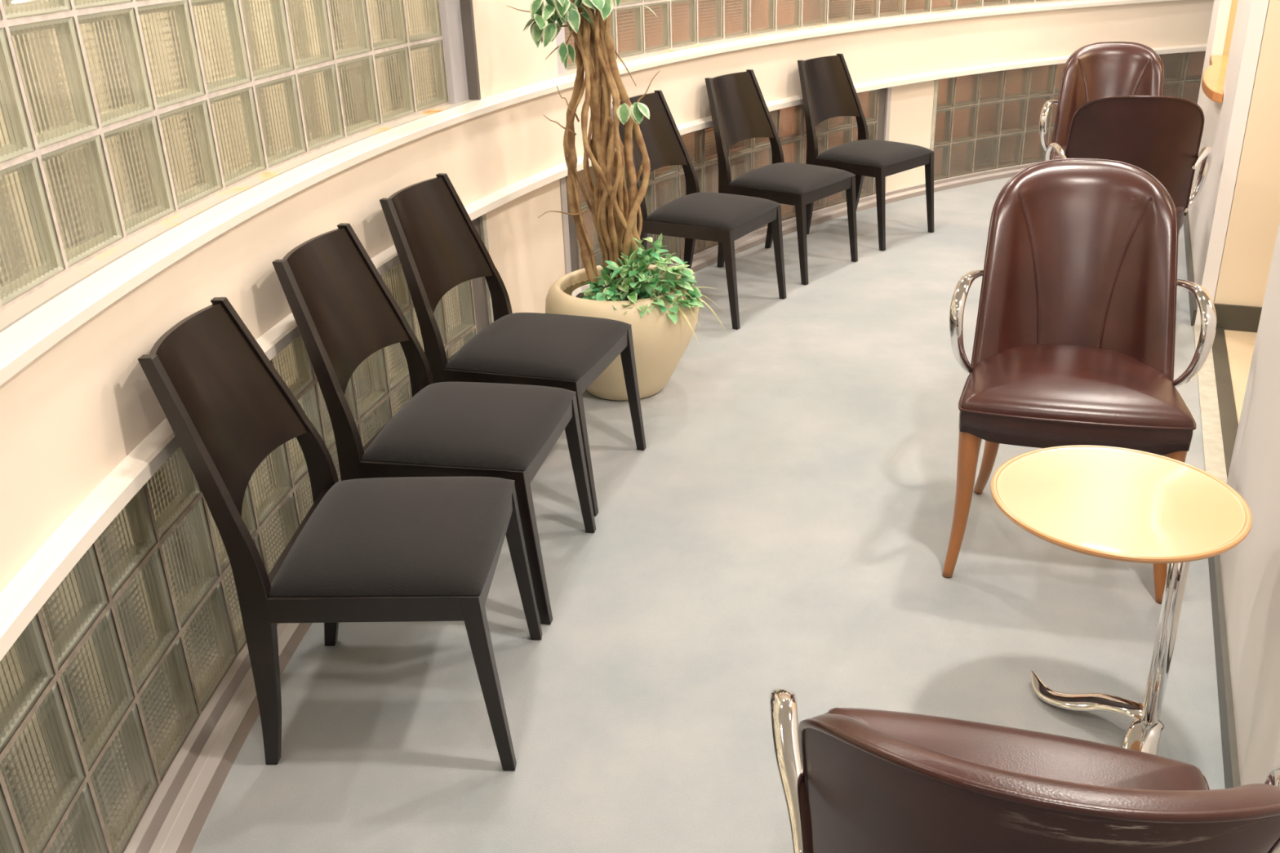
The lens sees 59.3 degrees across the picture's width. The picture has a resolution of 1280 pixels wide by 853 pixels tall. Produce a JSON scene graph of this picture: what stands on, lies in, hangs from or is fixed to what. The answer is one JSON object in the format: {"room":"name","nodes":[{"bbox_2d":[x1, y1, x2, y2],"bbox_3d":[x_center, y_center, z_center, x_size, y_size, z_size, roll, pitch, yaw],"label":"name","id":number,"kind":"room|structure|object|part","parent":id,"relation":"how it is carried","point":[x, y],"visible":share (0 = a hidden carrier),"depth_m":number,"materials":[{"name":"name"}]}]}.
{"room":"waiting room","nodes":[
{"label":"waiting room","id":0,"kind":"room"},
{"bbox_2d":[0,0,1213,593],"bbox_3d":[0.692,-1.508,3.948,2.134,2.500,9.007,12,28,29],"label":"wall","id":1,"kind":"structure","parent":0,"point":[69,417],"depth_m":3.58,"materials":[{"name":"beige paint"}]},
{"bbox_2d":[0,0,480,312],"bbox_3d":[-0.856,-0.969,1.769,0.346,1.411,3.648,0,24,5],"label":"window","id":2,"kind":"structure","parent":1,"relation":"in","point":[118,118],"depth_m":2.29,"materials":[{"name":"clear glass"}]},
{"bbox_2d":[0,213,493,852],"bbox_3d":[-0.768,0.279,2.208,0.351,0.611,3.758,-1,24,3],"label":"window","id":3,"kind":"structure","parent":1,"relation":"in","point":[101,691],"depth_m":2.05,"materials":[{"name":"clear glass"}]},
{"bbox_2d":[124,161,1039,852],"bbox_3d":[0.821,-0.411,4.381,2.016,0.036,8.763,12,28,29],"label":"trim","id":4,"kind":"structure","parent":1,"relation":"attached to","point":[175,818],"depth_m":2.24,"materials":[{"name":"beige metal"}]},
{"bbox_2d":[0,0,1187,386],"bbox_3d":[0.745,-1.249,4.034,2.049,0.053,8.866,12,28,29],"label":"trim","id":5,"kind":"structure","parent":1,"relation":"attached to","point":[32,326],"depth_m":2.45,"materials":[{"name":"beige paint"}]},
{"bbox_2d":[0,44,1207,661],"bbox_3d":[0.745,-0.983,4.160,2.096,0.038,8.918,12,28,29],"label":"trim","id":6,"kind":"structure","parent":1,"relation":"attached to","point":[23,597],"depth_m":1.92,"materials":[{"name":"beige paint"}]},
{"bbox_2d":[559,87,891,274],"bbox_3d":[0.459,-1.163,5.311,0.203,0.611,2.675,17,30,36],"label":"window","id":7,"kind":"structure","parent":1,"relation":"in","point":[666,184],"depth_m":5.37,"materials":[{"name":"clear glass"}]},
{"bbox_2d":[555,0,1066,75],"bbox_3d":[1.525,-2.741,5.509,5.282,1.411,0.653,-19,29,-33],"label":"window","id":8,"kind":"structure","parent":1,"relation":"in","point":[636,30],"depth_m":5.15,"materials":[{"name":"clear glass"}]},
{"bbox_2d":[929,51,1205,180],"bbox_3d":[2.677,-1.929,6.829,2.390,0.611,0.170,-12,26,-20],"label":"window","id":9,"kind":"structure","parent":1,"relation":"in","point":[986,121],"depth_m":6.63,"materials":[{"name":"clear glass"}]},
{"bbox_2d":[191,177,1257,852],"bbox_3d":[2.017,0.241,2.939,5.490,0.050,10.113,12,28,28],"label":"floor","id":10,"kind":"structure","parent":0,"point":[784,516],"depth_m":2.57,"materials":[{"name":"grey concrete"}]},
{"bbox_2d":[137,297,542,770],"bbox_3d":[-0.540,0.191,2.189,0.595,0.828,0.455,-1,24,3],"label":"dining chair","id":11,"kind":"object","parent":10,"relation":"on","point":[406,548],"visible":1,"depth_m":2.07,"materials":[{"name":"black wood"}]},
{"bbox_3d":[-0.745,0.273,2.024,0.183,0.828,0.043,8,26,22],"label":"post","id":12,"kind":"part","parent":11,"relation":"part of","materials":[{"name":"brown wood"}]},
{"bbox_3d":[-0.771,-0.043,2.093,0.149,0.296,0.386,-1,24,3],"label":"panel","id":13,"kind":"part","parent":11,"relation":"part of","materials":[{"name":"brown wood"}]},
{"bbox_3d":[-0.731,0.115,2.373,0.183,0.828,0.043,-10,25,-16],"label":"post","id":14,"kind":"part","parent":11,"relation":"part of","materials":[{"name":"brown wood"}]},
{"bbox_3d":[-0.669,0.237,2.215,0.020,0.051,0.400,-1,24,3],"label":"seat rail","id":15,"kind":"part","parent":11,"relation":"part of","materials":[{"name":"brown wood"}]},
{"bbox_3d":[-0.490,0.323,2.010,0.355,0.051,0.021,-1,24,2],"label":"seat rail","id":16,"kind":"part","parent":11,"relation":"part of","materials":[{"name":"brown wood"}]},
{"bbox_3d":[-0.465,0.185,2.184,0.393,0.054,0.444,-1,24,3],"label":"seat","id":17,"kind":"part","parent":11,"relation":"part of","materials":[{"name":"grey fabric"}]},
{"bbox_3d":[-0.278,0.472,2.076,0.070,0.391,0.034,-1,24,3],"label":"leg","id":18,"kind":"part","parent":11,"relation":"part of","materials":[{"name":"brown wood"}]},
{"bbox_3d":[-0.286,0.231,2.197,0.021,0.051,0.384,-1,24,3],"label":"seat rail","id":19,"kind":"part","parent":11,"relation":"part of","materials":[{"name":"brown wood"}]},
{"bbox_3d":[-0.263,0.300,2.457,0.070,0.391,0.034,-1,24,3],"label":"leg","id":20,"kind":"part","parent":11,"relation":"part of","materials":[{"name":"brown wood"}]},
{"bbox_2d":[271,222,595,624],"bbox_3d":[-0.466,-0.029,2.670,0.595,0.828,0.455,3,25,11],"label":"dining chair","id":21,"kind":"object","parent":10,"relation":"on","point":[344,311],"visible":0.94,"depth_m":2.56,"materials":[{"name":"brown wood"}]},
{"bbox_3d":[-0.698,0.039,2.538,0.183,0.828,0.043,13,28,30],"label":"post","id":22,"kind":"part","parent":21,"relation":"part of","materials":[{"name":"brown wood"}]},
{"bbox_3d":[-0.693,-0.277,2.607,0.149,0.296,0.386,3,25,11],"label":"panel","id":23,"kind":"part","parent":21,"relation":"part of","materials":[{"name":"brown wood"}]},
{"bbox_3d":[-0.622,-0.117,2.880,0.183,0.828,0.043,-6,24,-8],"label":"post","id":24,"kind":"part","parent":21,"relation":"part of","materials":[{"name":"brown wood"}]},
{"bbox_3d":[-0.593,0.009,2.716,0.020,0.051,0.400,3,25,11],"label":"seat rail","id":25,"kind":"part","parent":21,"relation":"part of","materials":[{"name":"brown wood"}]},
{"bbox_3d":[-0.452,0.106,2.487,0.355,0.051,0.021,3,25,11],"label":"seat rail","id":26,"kind":"part","parent":21,"relation":"part of","materials":[{"name":"brown wood"}]},
{"bbox_3d":[-0.392,-0.029,2.654,0.393,0.054,0.444,3,25,11],"label":"seat","id":27,"kind":"part","parent":21,"relation":"part of","materials":[{"name":"grey fabric"}]},
{"bbox_3d":[-0.243,0.269,2.522,0.070,0.391,0.034,3,25,11],"label":"leg","id":28,"kind":"part","parent":21,"relation":"part of","materials":[{"name":"brown wood"}]},
{"bbox_3d":[-0.217,0.028,2.641,0.021,0.051,0.384,3,25,11],"label":"seat rail","id":29,"kind":"part","parent":21,"relation":"part of","materials":[{"name":"brown wood"}]},
{"bbox_3d":[-0.159,0.098,2.895,0.070,0.391,0.034,3,25,11],"label":"leg","id":30,"kind":"part","parent":21,"relation":"part of","materials":[{"name":"brown wood"}]},
{"bbox_2d":[379,173,646,515],"bbox_3d":[-0.346,-0.252,3.157,0.595,0.828,0.455,6,25,17],"label":"dining chair","id":31,"kind":"object","parent":10,"relation":"on","point":[439,248],"visible":0.86,"depth_m":3.06,"materials":[{"name":"brown wood"}]},
{"bbox_3d":[-0.594,-0.195,3.050,0.183,0.828,0.043,17,30,36],"label":"post","id":32,"kind":"part","parent":31,"relation":"part of","materials":[{"name":"brown wood"}]},
{"bbox_3d":[-0.567,-0.511,3.116,0.149,0.296,0.386,6,25,17],"label":"panel","id":33,"kind":"part","parent":31,"relation":"part of","materials":[{"name":"brown wood"}]},
{"bbox_3d":[-0.469,-0.221,3.216,0.020,0.051,0.400,6,25,17],"label":"seat rail","id":34,"kind":"part","parent":31,"relation":"part of","materials":[{"name":"brown wood"}]},
{"bbox_3d":[-0.475,-0.348,3.381,0.183,0.828,0.043,-3,24,-2],"label":"post","id":35,"kind":"part","parent":31,"relation":"part of","materials":[{"name":"brown wood"}]},
{"bbox_3d":[-0.358,-0.116,2.974,0.355,0.051,0.021,6,25,17],"label":"seat rail","id":36,"kind":"part","parent":31,"relation":"part of","materials":[{"name":"brown wood"}]},
{"bbox_3d":[-0.275,-0.249,3.133,0.393,0.054,0.444,6,25,17],"label":"seat","id":37,"kind":"part","parent":31,"relation":"part of","materials":[{"name":"grey fabric"}]},
{"bbox_3d":[-0.154,0.056,2.989,0.070,0.391,0.034,6,25,17],"label":"leg","id":38,"kind":"part","parent":31,"relation":"part of","materials":[{"name":"brown wood"}]},
{"bbox_3d":[-0.105,-0.183,3.103,0.021,0.051,0.384,6,25,17],"label":"seat rail","id":39,"kind":"part","parent":31,"relation":"part of","materials":[{"name":"brown wood"}]},
{"bbox_3d":[-0.025,-0.111,3.350,0.070,0.391,0.034,6,25,17],"label":"leg","id":40,"kind":"part","parent":31,"relation":"part of","materials":[{"name":"brown wood"}]},
{"bbox_2d":[545,264,698,400],"bbox_3d":[-0.057,-0.310,3.813,0.516,0.378,0.516,-2,24,0],"label":"planter pot","id":41,"kind":"object","parent":10,"relation":"on","point":[660,344],"visible":0.6,"depth_m":3.63,"materials":[{"name":"beige ceramic"}]},
{"bbox_2d":[571,284,641,301],"bbox_3d":[-0.095,-0.414,3.727,0.260,0.064,0.260,-2,24,0],"label":"pot","id":42,"kind":"object","parent":41,"relation":"in","point":[577,292],"visible":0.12,"depth_m":3.76,"materials":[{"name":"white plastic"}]},
{"bbox_2d":[506,0,659,293],"bbox_3d":[-0.169,-1.203,3.303,0.811,1.869,0.552,-2,24,0],"label":"ficus tree","id":43,"kind":"object","parent":42,"relation":"in","point":[614,215],"visible":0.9,"depth_m":3.50,"materials":[{"name":"brown plant"}]},
{"bbox_2d":[578,233,704,324],"bbox_3d":[-0.006,-0.492,3.624,0.422,0.268,0.317,-2,24,0],"label":"leafy bush","id":44,"kind":"object","parent":42,"relation":"in","point":[648,279],"visible":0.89,"depth_m":3.59,"materials":[{"name":"green plant"}]},
{"bbox_2d":[617,258,730,344],"bbox_3d":[0.135,-0.416,3.662,0.278,0.275,0.304,-21,30,-36],"label":"grass tuft","id":45,"kind":"object","parent":41,"relation":"in","point":[676,279],"visible":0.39,"depth_m":3.63,"materials":[{"name":"green plant"}]},
{"bbox_2d":[612,89,786,329],"bbox_3d":[0.232,-0.892,4.531,0.595,0.828,0.455,13,28,29],"label":"dining chair","id":46,"kind":"object","parent":10,"relation":"on","point":[724,218],"visible":0.84,"depth_m":4.45,"materials":[{"name":"brown wood"}]},
{"bbox_3d":[-0.038,-0.860,4.481,0.043,0.828,0.183,-19,29,-33],"label":"post","id":47,"kind":"part","parent":46,"relation":"part of","materials":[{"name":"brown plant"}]},
{"bbox_3d":[0.033,-1.171,4.534,0.149,0.296,0.386,13,28,29],"label":"panel","id":48,"kind":"part","parent":46,"relation":"part of","materials":[{"name":"brown wood"}]},
{"bbox_3d":[0.164,-1.000,4.776,0.183,0.828,0.043,3,25,11],"label":"post","id":49,"kind":"part","parent":46,"relation":"part of","materials":[{"name":"brown wood"}]},
{"bbox_3d":[0.167,-0.759,4.358,0.355,0.051,0.021,12,28,29],"label":"seat rail","id":50,"kind":"part","parent":46,"relation":"part of","materials":[{"name":"brown wood"}]},
{"bbox_3d":[0.295,-0.882,4.492,0.393,0.054,0.444,13,28,29],"label":"seat","id":51,"kind":"part","parent":46,"relation":"part of","materials":[{"name":"grey fabric"}]},
{"bbox_3d":[0.352,-0.567,4.331,0.070,0.391,0.034,13,28,29],"label":"leg","id":52,"kind":"part","parent":46,"relation":"part of","materials":[{"name":"brown wood"}]},
{"bbox_3d":[0.447,-0.800,4.427,0.021,0.051,0.384,13,28,29],"label":"seat rail","id":53,"kind":"part","parent":46,"relation":"part of","materials":[{"name":"brown wood"}]},
{"bbox_3d":[0.572,-0.720,4.652,0.070,0.391,0.034,13,28,29],"label":"leg","id":54,"kind":"part","parent":46,"relation":"part of","materials":[{"name":"brown wood"}]},
{"bbox_2d":[704,69,857,284],"bbox_3d":[0.619,-1.135,5.038,0.595,0.828,0.455,17,31,36],"label":"dining chair","id":55,"kind":"object","parent":10,"relation":"on","point":[739,109],"visible":0.98,"depth_m":4.97,"materials":[{"name":"brown wood"}]},
{"bbox_3d":[0.344,-1.118,5.023,0.043,0.828,0.183,-15,27,-26],"label":"post","id":56,"kind":"part","parent":55,"relation":"part of","materials":[{"name":"brown wood"}]},
{"bbox_3d":[0.439,-1.425,5.064,0.149,0.296,0.386,17,31,36],"label":"panel","id":57,"kind":"part","parent":55,"relation":"part of","materials":[{"name":"brown wood"}]},
{"bbox_3d":[0.526,-1.005,4.875,0.355,0.051,0.021,17,30,36],"label":"seat rail","id":58,"kind":"part","parent":55,"relation":"part of","materials":[{"name":"brown wood"}]},
{"bbox_3d":[0.589,-1.247,5.289,0.183,0.828,0.043,6,26,18],"label":"post","id":59,"kind":"part","parent":55,"relation":"part of","materials":[{"name":"brown wood"}]},
{"bbox_3d":[0.677,-1.121,4.992,0.393,0.054,0.444,17,31,36],"label":"seat","id":60,"kind":"part","parent":55,"relation":"part of","materials":[{"name":"grey fabric"}]},
{"bbox_3d":[0.695,-0.803,4.827,0.070,0.391,0.034,17,31,36],"label":"leg","id":61,"kind":"part","parent":55,"relation":"part of","materials":[{"name":"brown wood"}]},
{"bbox_3d":[0.815,-1.031,4.909,0.021,0.051,0.384,17,31,36],"label":"seat rail","id":62,"kind":"part","parent":55,"relation":"part of","materials":[{"name":"brown wood"}]},
{"bbox_3d":[0.962,-0.944,5.118,0.070,0.391,0.034,17,31,36],"label":"leg","id":63,"kind":"part","parent":55,"relation":"part of","materials":[{"name":"brown wood"}]},
{"bbox_2d":[797,53,933,251],"bbox_3d":[1.085,-1.357,5.492,0.595,0.828,0.455,21,33,41],"label":"dining chair","id":64,"kind":"object","parent":10,"relation":"on","point":[827,86],"visible":0.94,"depth_m":5.44,"materials":[{"name":"brown wood"}]},
{"bbox_3d":[0.809,-1.350,5.500,0.043,0.828,0.183,-12,26,-21],"label":"post","id":65,"kind":"part","parent":64,"relation":"part of","materials":[{"name":"brown wood"}]},
{"bbox_3d":[0.918,-1.653,5.531,0.149,0.296,0.386,21,33,41],"label":"panel","id":66,"kind":"part","parent":64,"relation":"part of","materials":[{"name":"brown wood"}]},
{"bbox_3d":[0.974,-1.230,5.338,0.355,0.051,0.021,21,33,41],"label":"seat rail","id":67,"kind":"part","parent":64,"relation":"part of","materials":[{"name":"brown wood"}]},
{"bbox_3d":[1.079,-1.470,5.744,0.183,0.828,0.043,9,26,23],"label":"post","id":68,"kind":"part","parent":64,"relation":"part of","materials":[{"name":"brown wood"}]},
{"bbox_3d":[1.137,-1.341,5.441,0.393,0.054,0.444,21,33,41],"label":"seat","id":69,"kind":"part","parent":64,"relation":"part of","materials":[{"name":"grey fabric"}]},
{"bbox_3d":[1.130,-1.022,5.277,0.070,0.391,0.034,21,33,41],"label":"leg","id":70,"kind":"part","parent":64,"relation":"part of","materials":[{"name":"brown wood"}]},
{"bbox_3d":[1.264,-1.245,5.347,0.021,0.051,0.384,21,33,41],"label":"seat rail","id":71,"kind":"part","parent":64,"relation":"part of","materials":[{"name":"brown wood"}]},
{"bbox_3d":[1.425,-1.152,5.543,0.070,0.391,0.034,21,33,41],"label":"leg","id":72,"kind":"part","parent":64,"relation":"part of","materials":[{"name":"brown wood"}]},
{"bbox_2d":[768,686,1279,852],"bbox_3d":[0.406,0.546,1.262,0.575,0.891,0.643,5,25,16],"label":"armchair","id":73,"kind":"object","parent":10,"relation":"on","point":[853,780],"visible":1,"depth_m":0.92,"materials":[{"name":"brown leather"}]},
{"bbox_3d":[0.181,0.440,1.264,0.067,0.245,0.294,0,24,4],"label":"arm","id":74,"kind":"part","parent":73,"relation":"part of","materials":[{"name":"silver metal"}]},
{"bbox_2d":[827,707,1206,790],"bbox_3d":[0.434,0.491,1.337,0.488,0.045,0.443,5,25,16],"label":"seat cushion","id":75,"kind":"object","parent":73,"relation":"on","point":[1031,753],"depth_m":1.45,"materials":[{"name":"leather"}]},
{"bbox_3d":[0.364,0.408,1.073,0.453,0.476,0.391,5,25,16],"label":"backrest","id":76,"kind":"part","parent":73,"relation":"part of","materials":[{"name":"leather"}]},
{"bbox_3d":[0.612,0.481,1.137,0.067,0.245,0.294,12,28,29],"label":"arm","id":77,"kind":"part","parent":73,"relation":"part of","materials":[{"name":"silver metal"}]},
{"bbox_2d":[942,158,1216,603],"bbox_3d":[1.041,-0.140,2.734,0.575,0.891,0.643,5,25,16],"label":"armchair","id":78,"kind":"object","parent":10,"relation":"on","point":[1074,340],"visible":0.97,"depth_m":2.70,"materials":[{"name":"leather"}]},
{"bbox_3d":[0.762,0.177,2.655,0.064,0.389,0.078,5,25,16],"label":"leg","id":79,"kind":"part","parent":78,"relation":"part of","materials":[{"name":"brown wood"}]},
{"bbox_3d":[0.828,-0.263,2.773,0.067,0.245,0.294,12,28,28],"label":"arm","id":80,"kind":"part","parent":78,"relation":"part of","materials":[{"name":"silver metal"}]},
{"bbox_3d":[0.913,0.043,2.960,0.051,0.381,0.168,-2,24,-1],"label":"leg","id":81,"kind":"part","parent":78,"relation":"part of","materials":[{"name":"brown wood"}]},
{"bbox_3d":[1.069,-0.375,2.755,0.452,0.476,0.391,5,25,16],"label":"backrest","id":82,"kind":"part","parent":78,"relation":"part of","materials":[{"name":"leather"}]},
{"bbox_2d":[960,344,1194,426],"bbox_3d":[1.013,-0.118,2.643,0.488,0.045,0.443,5,25,16],"label":"seat cushion","id":83,"kind":"object","parent":78,"relation":"on","point":[1040,385],"depth_m":2.54,"materials":[{"name":"leather"}]},
{"bbox_3d":[1.179,0.215,2.536,0.064,0.389,0.078,5,25,16],"label":"leg","id":84,"kind":"part","parent":78,"relation":"part of","materials":[{"name":"brown wood"}]},
{"bbox_3d":[1.260,-0.224,2.649,0.067,0.245,0.294,-1,24,4],"label":"arm","id":85,"kind":"part","parent":78,"relation":"part of","materials":[{"name":"silver metal"}]},
{"bbox_2d":[1039,41,1164,159],"bbox_3d":[2.097,-1.240,5.091,0.575,0.891,0.643,7,26,19],"label":"armchair","id":86,"kind":"object","parent":10,"relation":"on","point":[1096,70],"visible":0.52,"depth_m":5.13,"materials":[{"name":"brown leather"}]},
{"bbox_3d":[1.889,-1.368,5.140,0.067,0.245,0.294,13,29,31],"label":"arm","id":87,"kind":"part","parent":86,"relation":"part of","materials":[{"name":"silver metal"}]},
{"bbox_2d":[1053,144,1066,159],"bbox_3d":[2.064,-1.219,5.002,0.488,0.045,0.443,7,26,19],"label":"seat cushion","id":88,"kind":"object","parent":86,"relation":"on","point":[1056,156],"depth_m":4.94,"materials":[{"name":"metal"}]},
{"bbox_2d":[990,444,1252,755],"bbox_3d":[0.814,0.367,2.012,0.409,0.550,0.409,19,32,39],"label":"side table","id":89,"kind":"object","parent":10,"relation":"on","point":[1110,503],"visible":0.83,"depth_m":1.92,"materials":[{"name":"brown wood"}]},
{"bbox_2d":[1044,95,1213,237],"bbox_3d":[1.779,-0.809,4.160,0.575,0.891,0.643,6,26,18],"label":"armchair","id":90,"kind":"object","parent":10,"relation":"on","point":[1161,136],"visible":0.57,"depth_m":3.86,"materials":[{"name":"brown leather"}]},
{"bbox_3d":[1.555,-0.918,4.169,0.067,0.245,0.294,1,24,6],"label":"arm","id":91,"kind":"part","parent":90,"relation":"part of","materials":[{"name":"silver metal"}]},
{"bbox_2d":[1175,206,1184,213],"bbox_3d":[1.810,-0.864,4.234,0.488,0.045,0.443,6,26,18],"label":"seat cushion","id":92,"kind":"object","parent":90,"relation":"on","point":[1179,209],"depth_m":4.08,"materials":[{"name":"leather"}]},
{"bbox_3d":[1.982,-0.871,4.028,0.067,0.245,0.294,13,28,30],"label":"arm","id":93,"kind":"part","parent":90,"relation":"part of","materials":[{"name":"silver metal"}]},
{"bbox_2d":[1187,0,1268,325],"bbox_3d":[2.543,-1.966,4.751,0.050,2.450,2.422,8,26,21],"label":"wall","id":94,"kind":"structure","parent":0,"point":[1225,122],"depth_m":4.14,"materials":[{"name":"white paint"}]},
{"bbox_2d":[1183,210,1197,325],"bbox_3d":[2.555,-0.882,5.252,0.012,0.062,2.422,8,26,21],"label":"baseboard","id":95,"kind":"structure","parent":94,"relation":"attached to","point":[1193,303],"depth_m":4.80,"materials":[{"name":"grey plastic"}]},
{"bbox_2d":[1201,54,1228,102],"bbox_3d":[2.641,-1.522,4.900,0.362,0.038,1.309,8,26,21],"label":"shelf","id":96,"kind":"object","parent":94,"relation":"attached to","point":[1214,76],"visible":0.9,"depth_m":4.78,"materials":[{"name":"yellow wood"}]},
{"bbox_2d":[1222,0,1238,55],"bbox_3d":[3.608,-2.377,5.576,1.200,2.450,0.100,8,26,21],"label":"wall","id":97,"kind":"structure","parent":0,"point":[1234,2],"depth_m":5.89,"materials":[{"name":"beige paint"}]},
{"bbox_2d":[1213,0,1279,306],"bbox_3d":[3.479,-1.317,3.233,2.948,2.450,0.100,8,26,21],"label":"wall","id":98,"kind":"structure","parent":0,"point":[1254,220],"depth_m":4.00,"materials":[{"name":"beige paint"}]},
{"bbox_2d":[1213,303,1262,333],"bbox_3d":[3.497,-0.222,3.668,2.948,0.095,0.012,8,26,21],"label":"baseboard","id":99,"kind":"structure","parent":98,"relation":"attached to","point":[1228,317],"depth_m":4.17,"materials":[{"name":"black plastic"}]},
{"bbox_2d":[1219,221,1279,786],"bbox_3d":[0.556,0.045,0.449,0.050,2.450,4.348,8,26,21],"label":"wall","id":100,"kind":"structure","parent":0,"point":[1251,570],"depth_m":2.14,"materials":[{"name":"white paint"}]},
{"bbox_2d":[1193,324,1238,483],"bbox_3d":[1.799,-0.009,3.506,0.102,0.056,1.751,8,26,21],"label":"trim","id":101,"kind":"structure","parent":100,"relation":"attached to","point":[1219,418],"depth_m":3.54,"materials":[{"name":"grey stone"}]},
{"bbox_2d":[1208,555,1240,788],"bbox_3d":[0.568,1.129,0.950,0.012,0.062,4.348,8,26,21],"label":"baseboard","id":102,"kind":"structure","parent":100,"relation":"attached to","point":[1228,739],"depth_m":2.25,"materials":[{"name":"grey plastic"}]}
]}

